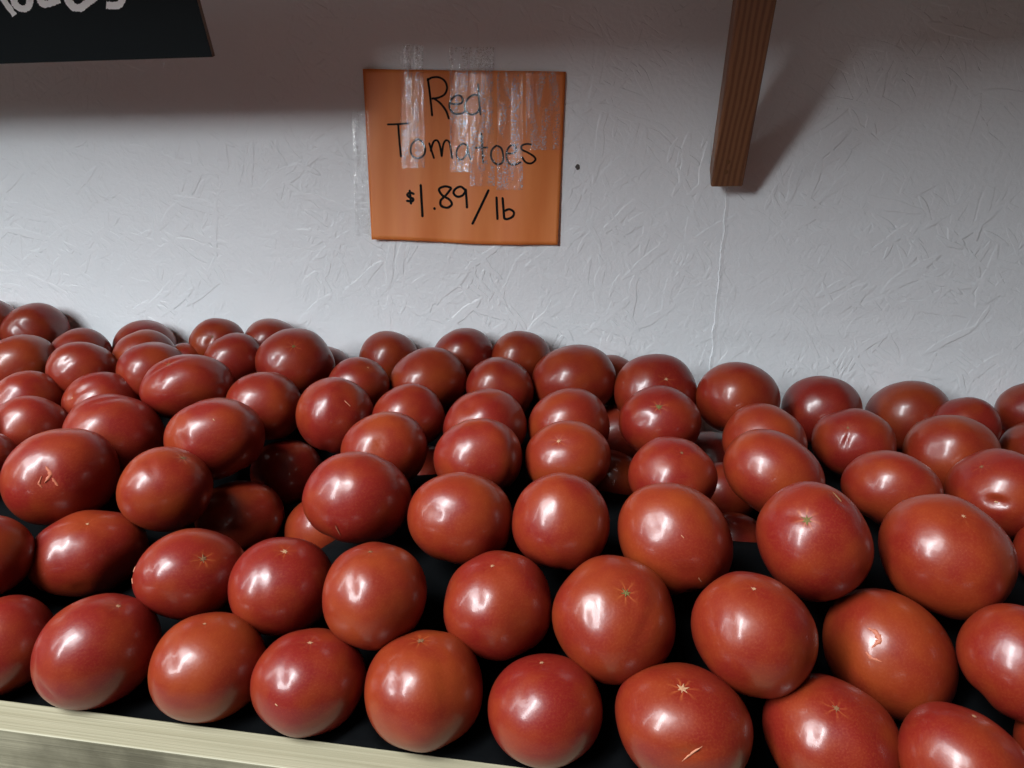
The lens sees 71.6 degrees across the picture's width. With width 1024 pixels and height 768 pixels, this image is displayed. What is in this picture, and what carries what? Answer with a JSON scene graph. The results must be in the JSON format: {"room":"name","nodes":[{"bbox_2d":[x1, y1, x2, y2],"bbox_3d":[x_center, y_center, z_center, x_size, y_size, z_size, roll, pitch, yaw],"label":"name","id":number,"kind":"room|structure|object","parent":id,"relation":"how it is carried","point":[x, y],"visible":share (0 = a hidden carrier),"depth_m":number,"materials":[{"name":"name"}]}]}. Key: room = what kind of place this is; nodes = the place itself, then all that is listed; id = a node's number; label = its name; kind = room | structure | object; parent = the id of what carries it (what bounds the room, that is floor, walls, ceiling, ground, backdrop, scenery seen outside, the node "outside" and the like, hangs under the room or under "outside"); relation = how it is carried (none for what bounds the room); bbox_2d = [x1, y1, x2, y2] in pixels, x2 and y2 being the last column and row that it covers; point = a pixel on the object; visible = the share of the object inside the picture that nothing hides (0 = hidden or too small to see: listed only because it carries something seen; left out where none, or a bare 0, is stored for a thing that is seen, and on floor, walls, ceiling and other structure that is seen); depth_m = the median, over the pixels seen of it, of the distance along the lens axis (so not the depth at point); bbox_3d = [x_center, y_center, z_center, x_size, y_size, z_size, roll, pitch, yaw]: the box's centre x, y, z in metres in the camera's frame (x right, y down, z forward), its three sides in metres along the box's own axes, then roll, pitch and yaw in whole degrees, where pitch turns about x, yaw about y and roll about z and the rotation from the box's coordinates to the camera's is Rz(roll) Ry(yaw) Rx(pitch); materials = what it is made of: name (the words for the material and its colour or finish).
{"room":"food shop","nodes":[
{"label":"food shop","id":0,"kind":"room"},
{"bbox_2d":[0,0,1023,432],"bbox_3d":[-0.154,-0.333,0.968,4.600,2.602,0.022,3,16,8],"label":"wall","id":1,"kind":"structure","parent":0,"point":[871,239],"depth_m":0.94,"materials":[{"name":"grey paint"}]},
{"bbox_2d":[363,45,565,244],"bbox_3d":[-0.077,-0.315,0.946,0.290,0.252,0.007,3,16,8],"label":"price sign","id":2,"kind":"object","parent":1,"relation":"attached to","point":[470,156],"visible":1,"depth_m":0.95,"materials":[{"name":"orange"}]},
{"bbox_2d":[710,0,776,186],"bbox_3d":[0.256,-0.344,0.786,0.040,0.243,0.203,4,16,10],"label":"brace","id":3,"kind":"object","parent":1,"relation":"attached to","point":[751,21],"visible":1,"depth_m":0.79,"materials":[{"name":"brown wood"}]},
{"bbox_3d":[-0.041,-0.442,0.631,2.900,0.020,0.529,3,16,8],"label":"wall shelf","id":4,"kind":"object","parent":1,"relation":"attached to","visible":0},
{"bbox_2d":[0,0,214,63],"bbox_3d":[-0.845,-0.415,0.812,1.050,0.123,0.044,3,16,8],"label":"chalkboard","id":5,"kind":"object","parent":4,"relation":"attached to","point":[31,31],"visible":1,"depth_m":0.77,"materials":[{"name":"black"}]},
{"bbox_3d":[-0.406,1.374,-0.189,4.600,0.050,3.220,3,16,8],"label":"floor","id":6,"kind":"structure","parent":0,"visible":0},
{"bbox_2d":[0,700,520,767],"bbox_3d":[-0.089,0.581,0.889,2.000,0.890,0.600,3,16,8],"label":"shelf edge","id":7,"kind":"object","parent":6,"relation":"on","point":[31,736],"visible":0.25,"depth_m":0.52,"materials":[{"name":"brown wood"}]},
{"bbox_2d":[0,389,1023,767],"bbox_3d":[-0.079,0.136,0.778,1.946,0.148,0.570,3,16,8],"label":"cloth","id":8,"kind":"object","parent":7,"relation":"on","point":[478,744],"visible":0.02,"depth_m":0.58,"materials":[{"name":"black fabric"}]},
{"bbox_2d":[0,300,13,339],"bbox_3d":[-0.796,-0.090,1.081,0.085,0.084,0.087,3,16,8],"label":"tomato","id":9,"kind":"object","parent":8,"relation":"on","point":[5,309],"visible":0.34,"depth_m":1.07,"materials":[{"name":"red food"}]},
{"bbox_2d":[0,433,16,471],"bbox_3d":[-0.555,0.081,0.746,0.063,0.062,0.066,12,19,34],"label":"tomato","id":10,"kind":"object","parent":8,"relation":"on","point":[7,445],"visible":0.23,"depth_m":0.74,"materials":[{"name":"red food"}]},
{"bbox_2d":[0,515,34,593],"bbox_3d":[-0.463,0.151,0.624,0.074,0.076,0.075,12,19,34],"label":"tomato","id":11,"kind":"object","parent":8,"relation":"on","point":[17,544],"visible":1,"depth_m":0.62,"materials":[{"name":"red food"}]},
{"bbox_2d":[0,595,53,696],"bbox_3d":[-0.417,0.214,0.583,0.077,0.077,0.076,3,16,8],"label":"tomato","id":12,"kind":"object","parent":8,"relation":"on","point":[23,618],"visible":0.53,"depth_m":0.56,"materials":[{"name":"red food"}]},
{"bbox_2d":[0,334,54,380],"bbox_3d":[-0.661,-0.023,0.958,0.087,0.086,0.086,3,16,8],"label":"tomato","id":13,"kind":"object","parent":8,"relation":"on","point":[23,352],"visible":0.45,"depth_m":0.93,"materials":[{"name":"red food"}]},
{"bbox_2d":[0,370,63,405],"bbox_3d":[-0.593,0.023,0.871,0.078,0.078,0.080,3,16,8],"label":"tomato","id":14,"kind":"object","parent":8,"relation":"on","point":[22,383],"visible":0.37,"depth_m":0.85,"materials":[{"name":"red food"}]},
{"bbox_2d":[0,395,67,445],"bbox_3d":[-0.552,0.051,0.816,0.080,0.078,0.079,3,16,8],"label":"tomato","id":15,"kind":"object","parent":8,"relation":"on","point":[21,417],"visible":0.51,"depth_m":0.79,"materials":[{"name":"red food"}]},
{"bbox_2d":[0,303,70,342],"bbox_3d":[-0.717,-0.079,1.069,0.088,0.086,0.089,3,16,8],"label":"tomato","id":16,"kind":"object","parent":8,"relation":"on","point":[43,320],"visible":0.52,"depth_m":1.04,"materials":[{"name":"red food"}]},
{"bbox_2d":[0,428,119,524],"bbox_3d":[-0.453,0.093,0.714,0.100,0.095,0.103,3,16,8],"label":"tomato","id":17,"kind":"object","parent":8,"relation":"on","point":[50,476],"visible":0.88,"depth_m":0.68,"materials":[{"name":"food"}]},
{"bbox_2d":[45,342,116,391],"bbox_3d":[-0.551,-0.015,0.912,0.083,0.080,0.083,3,16,8],"label":"tomato","id":18,"kind":"object","parent":8,"relation":"on","point":[71,361],"visible":0.56,"depth_m":0.88,"materials":[{"name":"red food"}]},
{"bbox_2d":[52,328,112,352],"bbox_3d":[-0.611,-0.041,1.005,0.081,0.077,0.078,3,16,8],"label":"tomato","id":19,"kind":"object","parent":8,"relation":"on","point":[88,335],"visible":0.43,"depth_m":0.98,"materials":[{"name":"red food"}]},
{"bbox_2d":[28,510,148,596],"bbox_3d":[-0.402,0.160,0.675,0.097,0.079,0.094,3,16,8],"label":"tomato","id":20,"kind":"object","parent":8,"relation":"on","point":[85,553],"visible":0.92,"depth_m":0.64,"materials":[{"name":"red food"}]},
{"bbox_2d":[30,593,161,709],"bbox_3d":[-0.330,0.212,0.568,0.089,0.084,0.091,3,16,8],"label":"tomato","id":21,"kind":"object","parent":8,"relation":"on","point":[96,650],"visible":0.96,"depth_m":0.54,"materials":[{"name":"red food"}]},
{"bbox_2d":[61,372,139,413],"bbox_3d":[-0.499,0.025,0.864,0.085,0.081,0.080,3,16,8],"label":"tomato","id":22,"kind":"object","parent":8,"relation":"on","point":[86,386],"visible":0.4,"depth_m":0.84,"materials":[{"name":"red food"}]},
{"bbox_2d":[62,394,164,475],"bbox_3d":[-0.449,0.059,0.801,0.106,0.095,0.104,3,16,8],"label":"tomato","id":23,"kind":"object","parent":8,"relation":"on","point":[131,426],"visible":0.48,"depth_m":0.77,"materials":[{"name":"red food"}]},
{"bbox_2d":[112,329,174,360],"bbox_3d":[-0.493,-0.036,0.955,0.076,0.075,0.075,3,16,8],"label":"tomato","id":24,"kind":"object","parent":8,"relation":"on","point":[141,336],"visible":0.39,"depth_m":0.93,"materials":[{"name":"red food"}]},
{"bbox_2d":[112,320,176,348],"bbox_3d":[-0.542,-0.054,1.054,0.085,0.081,0.084,3,16,8],"label":"tomato","id":25,"kind":"object","parent":8,"relation":"on","point":[132,327],"visible":0.35,"depth_m":1.03,"materials":[{"name":"red food"}]},
{"bbox_2d":[116,342,182,400],"bbox_3d":[-0.455,-0.014,0.899,0.082,0.077,0.083,3,16,8],"label":"tomato","id":26,"kind":"object","parent":8,"relation":"on","point":[134,363],"visible":0.51,"depth_m":0.87,"materials":[{"name":"red food"}]},
{"bbox_2d":[116,446,213,531],"bbox_3d":[-0.338,0.102,0.693,0.086,0.080,0.084,3,16,8],"label":"tomato","id":27,"kind":"object","parent":8,"relation":"on","point":[162,489],"visible":1,"depth_m":0.66,"materials":[{"name":"red food"}]},
{"bbox_2d":[139,354,233,418],"bbox_3d":[-0.388,0.004,0.851,0.101,0.079,0.096,3,16,8],"label":"tomato","id":28,"kind":"object","parent":8,"relation":"on","point":[174,383],"visible":0.7,"depth_m":0.82,"materials":[{"name":"red food"}]},
{"bbox_2d":[174,343,198,354],"bbox_3d":[-0.450,-0.031,0.982,0.055,0.052,0.054,3,16,8],"label":"tomato","id":29,"kind":"object","parent":8,"relation":"on","point":[185,348],"visible":0.24,"depth_m":0.96,"materials":[{"name":"red food"}]},
{"bbox_2d":[131,528,243,619],"bbox_3d":[-0.276,0.163,0.610,0.088,0.077,0.085,3,16,8],"label":"tomato","id":30,"kind":"object","parent":8,"relation":"on","point":[185,573],"visible":0.95,"depth_m":0.58,"materials":[{"name":"brown food"}]},
{"bbox_2d":[148,612,265,722],"bbox_3d":[-0.236,0.219,0.555,0.087,0.075,0.085,3,16,8],"label":"tomato","id":31,"kind":"object","parent":8,"relation":"on","point":[201,668],"visible":0.97,"depth_m":0.53,"materials":[{"name":"red food"}]},
{"bbox_2d":[189,318,243,354],"bbox_3d":[-0.414,-0.058,1.000,0.076,0.071,0.075,3,16,8],"label":"tomato","id":32,"kind":"object","parent":8,"relation":"on","point":[207,331],"visible":0.48,"depth_m":0.97,"materials":[{"name":"red food"}]},
{"bbox_2d":[204,333,260,382],"bbox_3d":[-0.371,-0.031,0.952,0.079,0.076,0.079,3,16,8],"label":"tomato","id":33,"kind":"object","parent":8,"relation":"on","point":[237,351],"visible":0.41,"depth_m":0.92,"materials":[{"name":"red food"}]},
{"bbox_2d":[195,480,284,551],"bbox_3d":[-0.296,0.145,0.776,0.091,0.080,0.087,3,16,8],"label":"tomato","id":34,"kind":"object","parent":8,"relation":"on","point":[247,512],"visible":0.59,"depth_m":0.75,"materials":[{"name":"red food"}]},
{"bbox_2d":[163,398,264,479],"bbox_3d":[-0.320,0.059,0.768,0.100,0.090,0.098,3,16,8],"label":"tomato","id":35,"kind":"object","parent":34,"relation":"on","point":[226,434],"visible":0.87,"depth_m":0.73,"materials":[{"name":"red food"}]},
{"bbox_2d":[245,318,293,343],"bbox_3d":[-0.346,-0.057,1.028,0.082,0.076,0.079,-7,18,-25],"label":"tomato","id":36,"kind":"object","parent":8,"relation":"on","point":[262,329],"visible":0.26,"depth_m":1.00,"materials":[{"name":"red food"}]},
{"bbox_2d":[228,537,331,635],"bbox_3d":[-0.194,0.170,0.599,0.087,0.078,0.087,3,16,8],"label":"tomato","id":37,"kind":"object","parent":8,"relation":"on","point":[275,586],"visible":0.92,"depth_m":0.57,"materials":[{"name":"red food"}]},
{"bbox_2d":[250,440,321,506],"bbox_3d":[-0.272,0.108,0.860,0.086,0.081,0.084,3,16,8],"label":"tomato","id":38,"kind":"object","parent":8,"relation":"on","point":[285,466],"visible":0.68,"depth_m":0.83,"materials":[{"name":"red food"}]},
{"bbox_2d":[226,372,300,439],"bbox_3d":[-0.297,0.028,0.854,0.087,0.085,0.087,3,16,8],"label":"tomato","id":39,"kind":"object","parent":38,"relation":"on","point":[274,397],"visible":0.73,"depth_m":0.82,"materials":[{"name":"red food"}]},
{"bbox_2d":[255,328,334,394],"bbox_3d":[-0.287,-0.027,0.942,0.098,0.092,0.099,13,20,36],"label":"tomato","id":40,"kind":"object","parent":8,"relation":"on","point":[301,355],"visible":0.77,"depth_m":0.91,"materials":[{"name":"red food"}]},
{"bbox_2d":[250,628,366,737],"bbox_3d":[-0.154,0.226,0.543,0.083,0.072,0.082,3,16,8],"label":"tomato","id":41,"kind":"object","parent":8,"relation":"on","point":[307,682],"visible":0.98,"depth_m":0.51,"materials":[{"name":"red food"}]},
{"bbox_2d":[284,502,334,547],"bbox_3d":[-0.210,0.160,0.789,0.079,0.076,0.077,3,16,8],"label":"tomato","id":42,"kind":"object","parent":8,"relation":"on","point":[297,525],"visible":0.16,"depth_m":0.76,"materials":[{"name":"red food"}]},
{"bbox_2d":[295,377,373,453],"bbox_3d":[-0.204,0.037,0.820,0.086,0.091,0.092,3,16,8],"label":"tomato","id":43,"kind":"object","parent":8,"relation":"on","point":[329,407],"visible":0.81,"depth_m":0.79,"materials":[{"name":"brown food"}]},
{"bbox_2d":[328,346,348,365],"bbox_3d":[-0.268,-0.019,1.025,0.079,0.074,0.076,3,16,8],"label":"tomato","id":44,"kind":"object","parent":8,"relation":"on","point":[338,355],"visible":0.09,"depth_m":1.01,"materials":[{"name":"red food"}]},
{"bbox_2d":[302,451,411,543],"bbox_3d":[-0.139,0.102,0.639,0.095,0.083,0.089,3,16,8],"label":"tomato","id":45,"kind":"object","parent":8,"relation":"on","point":[355,497],"visible":0.98,"depth_m":0.61,"materials":[{"name":"brown food"}]},
{"bbox_2d":[329,357,389,407],"bbox_3d":[-0.193,0.002,0.895,0.078,0.072,0.077,3,16,8],"label":"tomato","id":46,"kind":"object","parent":8,"relation":"on","point":[366,373],"visible":0.48,"depth_m":0.87,"materials":[{"name":"red food"}]},
{"bbox_2d":[322,542,426,650],"bbox_3d":[-0.108,0.166,0.560,0.082,0.076,0.081,11,19,31],"label":"tomato","id":47,"kind":"object","parent":8,"relation":"on","point":[374,594],"visible":0.99,"depth_m":0.53,"materials":[{"name":"red food"}]},
{"bbox_2d":[340,411,426,480],"bbox_3d":[-0.133,0.071,0.742,0.088,0.085,0.090,3,16,8],"label":"tomato","id":48,"kind":"object","parent":8,"relation":"on","point":[397,438],"visible":0.68,"depth_m":0.71,"materials":[{"name":"red food"}]},
{"bbox_2d":[359,331,416,379],"bbox_3d":[-0.173,-0.036,1.003,0.084,0.077,0.082,3,16,8],"label":"tomato","id":49,"kind":"object","parent":8,"relation":"on","point":[386,348],"visible":0.5,"depth_m":0.97,"materials":[{"name":"red food"}]},
{"bbox_2d":[372,384,444,443],"bbox_3d":[-0.120,0.039,0.823,0.085,0.080,0.083,3,16,8],"label":"tomato","id":50,"kind":"object","parent":8,"relation":"on","point":[417,401],"visible":0.62,"depth_m":0.80,"materials":[{"name":"red food"}]},
{"bbox_2d":[364,630,482,752],"bbox_3d":[-0.066,0.227,0.529,0.089,0.078,0.087,3,16,8],"label":"tomato","id":51,"kind":"object","parent":8,"relation":"on","point":[423,689],"visible":1,"depth_m":0.50,"materials":[{"name":"red food"}]},
{"bbox_2d":[418,446,436,474],"bbox_3d":[-0.110,0.118,0.904,0.086,0.080,0.083,3,16,8],"label":"tomato","id":52,"kind":"object","parent":8,"relation":"on","point":[428,468],"visible":0.07,"depth_m":0.87,"materials":[{"name":"red food"}]},
{"bbox_2d":[389,347,466,408],"bbox_3d":[-0.109,-0.003,0.921,0.097,0.089,0.094,-11,20,-35],"label":"tomato","id":53,"kind":"object","parent":8,"relation":"on","point":[439,370],"visible":0.73,"depth_m":0.89,"materials":[{"name":"red food"}]},
{"bbox_2d":[407,472,512,563],"bbox_3d":[-0.045,0.117,0.619,0.092,0.083,0.085,3,16,8],"label":"tomato","id":54,"kind":"object","parent":8,"relation":"on","point":[455,517],"visible":0.91,"depth_m":0.59,"materials":[{"name":"red food"}]},
{"bbox_2d":[435,328,492,377],"bbox_3d":[-0.068,-0.038,0.986,0.085,0.079,0.081,3,16,8],"label":"tomato","id":55,"kind":"object","parent":8,"relation":"on","point":[471,346],"visible":0.57,"depth_m":0.95,"materials":[{"name":"red food"}]},
{"bbox_2d":[433,418,521,489],"bbox_3d":[-0.034,0.074,0.711,0.088,0.081,0.085,3,16,8],"label":"tomato","id":56,"kind":"object","parent":8,"relation":"on","point":[487,448],"visible":0.74,"depth_m":0.68,"materials":[{"name":"red food"}]},
{"bbox_2d":[443,389,526,444],"bbox_3d":[-0.030,0.050,0.791,0.093,0.088,0.089,3,16,8],"label":"tomato","id":57,"kind":"object","parent":8,"relation":"on","point":[494,404],"visible":0.54,"depth_m":0.76,"materials":[{"name":"red food"}]},
{"bbox_2d":[443,550,551,660],"bbox_3d":[-0.011,0.175,0.564,0.086,0.079,0.085,3,16,8],"label":"tomato","id":58,"kind":"object","parent":8,"relation":"on","point":[498,603],"visible":0.98,"depth_m":0.53,"materials":[{"name":"red food"}]},
{"bbox_2d":[466,357,533,411],"bbox_3d":[-0.015,0.006,0.901,0.087,0.080,0.083,3,16,8],"label":"tomato","id":59,"kind":"object","parent":8,"relation":"on","point":[507,375],"visible":0.55,"depth_m":0.87,"materials":[{"name":"red food"}]},
{"bbox_2d":[491,331,549,378],"bbox_3d":[0.012,-0.034,0.976,0.083,0.079,0.080,3,16,8],"label":"tomato","id":60,"kind":"object","parent":8,"relation":"on","point":[525,348],"visible":0.56,"depth_m":0.94,"materials":[{"name":"red food"}]},
{"bbox_2d":[488,653,602,767],"bbox_3d":[0.024,0.235,0.513,0.083,0.072,0.081,3,16,8],"label":"tomato","id":61,"kind":"object","parent":8,"relation":"on","point":[545,710],"visible":1,"depth_m":0.48,"materials":[{"name":"red food"}]},
{"bbox_2d":[512,473,609,570],"bbox_3d":[0.042,0.118,0.606,0.083,0.084,0.083,3,16,8],"label":"tomato","id":62,"kind":"object","parent":8,"relation":"on","point":[561,521],"visible":0.98,"depth_m":0.57,"materials":[{"name":"red food"}]},
{"bbox_2d":[525,420,610,486],"bbox_3d":[0.057,0.075,0.723,0.087,0.076,0.083,3,16,8],"label":"tomato","id":63,"kind":"object","parent":8,"relation":"on","point":[573,447],"visible":0.82,"depth_m":0.69,"materials":[{"name":"red food"}]},
{"bbox_2d":[528,388,609,439],"bbox_3d":[0.064,0.047,0.798,0.092,0.087,0.090,3,16,8],"label":"tomato","id":64,"kind":"object","parent":8,"relation":"on","point":[576,404],"visible":0.52,"depth_m":0.77,"materials":[{"name":"red food"}]},
{"bbox_2d":[532,344,615,404],"bbox_3d":[0.079,-0.005,0.909,0.109,0.089,0.100,3,16,8],"label":"tomato","id":65,"kind":"object","parent":8,"relation":"on","point":[586,367],"visible":0.69,"depth_m":0.87,"materials":[{"name":"red food"}]},
{"bbox_2d":[552,555,675,684],"bbox_3d":[0.077,0.179,0.542,0.093,0.092,0.097,3,16,8],"label":"tomato","id":66,"kind":"object","parent":8,"relation":"on","point":[613,616],"visible":0.97,"depth_m":0.51,"materials":[{"name":"red food"}]},
{"bbox_2d":[595,450,632,494],"bbox_3d":[0.120,0.120,0.857,0.086,0.081,0.083,3,16,8],"label":"tomato","id":67,"kind":"object","parent":8,"relation":"on","point":[615,480],"visible":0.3,"depth_m":0.82,"materials":[{"name":"red food"}]},
{"bbox_2d":[605,355,628,405],"bbox_3d":[0.139,-0.004,0.968,0.076,0.071,0.074,3,16,8],"label":"tomato","id":68,"kind":"object","parent":8,"relation":"on","point":[618,362],"visible":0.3,"depth_m":0.94,"materials":[{"name":"red food"}]},
{"bbox_2d":[605,404,636,457],"bbox_3d":[0.138,0.070,0.933,0.094,0.087,0.093,3,16,8],"label":"tomato","id":69,"kind":"object","parent":8,"relation":"on","point":[616,442],"visible":0.13,"depth_m":0.89,"materials":[{"name":"red food"}]},
{"bbox_2d":[614,354,696,410],"bbox_3d":[0.178,0.010,0.882,0.102,0.095,0.101,3,16,8],"label":"tomato","id":70,"kind":"object","parent":69,"relation":"on","point":[644,371],"visible":0.53,"depth_m":0.85,"materials":[{"name":"red food"}]},
{"bbox_2d":[619,385,701,451],"bbox_3d":[0.166,0.043,0.800,0.091,0.083,0.089,3,16,8],"label":"tomato","id":71,"kind":"object","parent":8,"relation":"on","point":[656,411],"visible":0.8,"depth_m":0.77,"materials":[{"name":"red food"}]},
{"bbox_2d":[628,436,717,498],"bbox_3d":[0.158,0.092,0.700,0.087,0.078,0.084,3,16,8],"label":"tomato","id":72,"kind":"object","parent":8,"relation":"on","point":[677,460],"visible":0.55,"depth_m":0.67,"materials":[{"name":"red food"}]},
{"bbox_2d":[617,482,732,594],"bbox_3d":[0.136,0.128,0.591,0.095,0.092,0.092,3,16,8],"label":"tomato","id":73,"kind":"object","parent":8,"relation":"on","point":[676,531],"visible":0.87,"depth_m":0.56,"materials":[{"name":"brown food"}]},
{"bbox_2d":[615,662,752,767],"bbox_3d":[0.119,0.237,0.496,0.094,0.079,0.087,3,16,8],"label":"tomato","id":74,"kind":"object","parent":8,"relation":"on","point":[674,714],"visible":1,"depth_m":0.47,"materials":[{"name":"brown food"}]},
{"bbox_2d":[695,431,724,462],"bbox_3d":[0.253,0.105,0.902,0.094,0.090,0.091,3,16,8],"label":"tomato","id":75,"kind":"object","parent":8,"relation":"on","point":[710,442],"visible":0.18,"depth_m":0.87,"materials":[{"name":"red food"}]},
{"bbox_2d":[696,362,780,430],"bbox_3d":[0.269,0.018,0.847,0.096,0.090,0.091,3,16,8],"label":"tomato","id":76,"kind":"object","parent":75,"relation":"on","point":[726,388],"visible":0.75,"depth_m":0.82,"materials":[{"name":"red food"}]},
{"bbox_2d":[710,462,753,515],"bbox_3d":[0.244,0.129,0.829,0.080,0.076,0.078,3,16,8],"label":"tomato","id":77,"kind":"object","parent":8,"relation":"on","point":[724,498],"visible":0.22,"depth_m":0.79,"materials":[{"name":"red food"}]},
{"bbox_2d":[722,403,807,451],"bbox_3d":[0.274,0.062,0.773,0.088,0.083,0.086,3,16,8],"label":"tomato","id":78,"kind":"object","parent":77,"relation":"on","point":[756,415],"visible":0.47,"depth_m":0.75,"materials":[{"name":"red food"}]},
{"bbox_2d":[722,512,756,541],"bbox_3d":[0.243,0.175,0.777,0.071,0.068,0.068,3,16,8],"label":"tomato","id":79,"kind":"object","parent":8,"relation":"on","point":[742,527],"visible":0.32,"depth_m":0.75,"materials":[{"name":"red food"}]},
{"bbox_2d":[691,571,818,698],"bbox_3d":[0.175,0.180,0.517,0.088,0.083,0.089,3,16,8],"label":"tomato","id":80,"kind":"object","parent":8,"relation":"on","point":[751,631],"visible":1,"depth_m":0.49,"materials":[{"name":"red food"}]},
{"bbox_2d":[723,429,824,511],"bbox_3d":[0.254,0.087,0.691,0.094,0.084,0.091,3,16,8],"label":"tomato","id":81,"kind":"object","parent":8,"relation":"on","point":[758,463],"visible":0.83,"depth_m":0.66,"materials":[{"name":"red food"}]},
{"bbox_2d":[756,481,873,601],"bbox_3d":[0.245,0.127,0.578,0.089,0.094,0.094,3,16,8],"label":"tomato","id":82,"kind":"object","parent":8,"relation":"on","point":[813,540],"visible":1,"depth_m":0.54,"materials":[{"name":"red food"}]},
{"bbox_2d":[781,376,862,444],"bbox_3d":[0.382,0.033,0.877,0.093,0.086,0.092,3,16,8],"label":"tomato","id":83,"kind":"object","parent":8,"relation":"on","point":[808,400],"visible":0.56,"depth_m":0.85,"materials":[{"name":"red food"}]},
{"bbox_2d":[762,673,899,767],"bbox_3d":[0.223,0.248,0.495,0.090,0.080,0.087,3,16,8],"label":"tomato","id":84,"kind":"object","parent":8,"relation":"on","point":[827,721],"visible":0.95,"depth_m":0.47,"materials":[{"name":"red food"}]},
{"bbox_2d":[811,408,896,475],"bbox_3d":[0.385,0.067,0.801,0.087,0.079,0.085,3,16,8],"label":"tomato","id":85,"kind":"object","parent":8,"relation":"on","point":[840,437],"visible":0.8,"depth_m":0.77,"materials":[{"name":"red food"}]},
{"bbox_2d":[822,588,958,721],"bbox_3d":[0.293,0.209,0.553,0.091,0.093,0.099,3,16,8],"label":"tomato","id":86,"kind":"object","parent":8,"relation":"on","point":[883,643],"visible":0.79,"depth_m":0.52,"materials":[{"name":"food"}]},
{"bbox_2d":[840,450,943,524],"bbox_3d":[0.376,0.104,0.705,0.090,0.077,0.084,3,16,8],"label":"tomato","id":87,"kind":"object","parent":8,"relation":"on","point":[875,482],"visible":0.77,"depth_m":0.68,"materials":[{"name":"red food"}]},
{"bbox_2d":[865,381,948,452],"bbox_3d":[0.509,0.042,0.913,0.100,0.095,0.098,3,16,8],"label":"tomato","id":88,"kind":"object","parent":8,"relation":"on","point":[904,404],"visible":0.56,"depth_m":0.88,"materials":[{"name":"red food"}]},
{"bbox_2d":[878,494,1018,619],"bbox_3d":[0.352,0.139,0.576,0.097,0.094,0.101,3,16,8],"label":"tomato","id":89,"kind":"object","parent":8,"relation":"on","point":[943,553],"visible":0.94,"depth_m":0.54,"materials":[{"name":"red food"}]},
{"bbox_2d":[902,415,1000,493],"bbox_3d":[0.490,0.079,0.794,0.093,0.091,0.094,3,16,8],"label":"tomato","id":90,"kind":"object","parent":8,"relation":"on","point":[939,442],"visible":0.57,"depth_m":0.76,"materials":[{"name":"red food"}]},
{"bbox_2d":[898,701,1023,767],"bbox_3d":[0.290,0.244,0.456,0.077,0.069,0.078,3,16,8],"label":"tomato","id":91,"kind":"object","parent":8,"relation":"on","point":[935,734],"visible":1,"depth_m":0.44,"materials":[{"name":"red food"}]},
{"bbox_2d":[931,397,1001,439],"bbox_3d":[0.539,0.049,0.845,0.074,0.069,0.070,3,16,8],"label":"tomato","id":92,"kind":"object","parent":8,"relation":"on","point":[977,409],"visible":0.46,"depth_m":0.82,"materials":[{"name":"red food"}]},
{"bbox_2d":[944,448,1023,539],"bbox_3d":[0.488,0.111,0.710,0.093,0.089,0.095,3,16,8],"label":"tomato","id":93,"kind":"object","parent":8,"relation":"on","point":[992,480],"visible":0.8,"depth_m":0.68,"materials":[{"name":"red food"}]},
{"bbox_2d":[956,603,1023,722],"bbox_3d":[0.359,0.197,0.503,0.077,0.079,0.081,3,16,8],"label":"tomato","id":94,"kind":"object","parent":8,"relation":"on","point":[990,643],"visible":1,"depth_m":0.49,"materials":[{"name":"red food"}]},
{"bbox_2d":[999,422,1023,454],"bbox_3d":[0.630,0.079,0.849,0.080,0.077,0.079,3,16,8],"label":"tomato","id":95,"kind":"object","parent":8,"relation":"on","point":[1012,439],"visible":0.59,"depth_m":0.84,"materials":[{"name":"red food"}]},
{"bbox_2d":[1013,527,1023,575],"bbox_3d":[0.508,0.158,0.657,0.072,0.069,0.072,3,16,8],"label":"tomato","id":96,"kind":"object","parent":8,"relation":"on","point":[1018,542],"visible":0.71,"depth_m":0.66,"materials":[{"name":"red food"}]},
{"bbox_2d":[1013,720,1023,749],"bbox_3d":[0.388,0.250,0.481,0.081,0.083,0.081,3,16,8],"label":"tomato","id":97,"kind":"object","parent":8,"relation":"on","point":[1018,730],"visible":0.38,"depth_m":0.49,"materials":[{"name":"red food"}]},
{"bbox_3d":[0.637,0.087,0.928,0.058,0.058,0.060,3,16,8],"label":"tomato","id":98,"kind":"object","parent":8,"relation":"on","visible":0},
{"bbox_2d":[994,383,1023,430],"bbox_3d":[0.658,0.034,0.900,0.080,0.075,0.076,3,16,8],"label":"tomato","id":99,"kind":"object","parent":98,"relation":"on","point":[1009,405],"visible":0.77,"depth_m":0.89,"materials":[{"name":"red food"}]}
]}

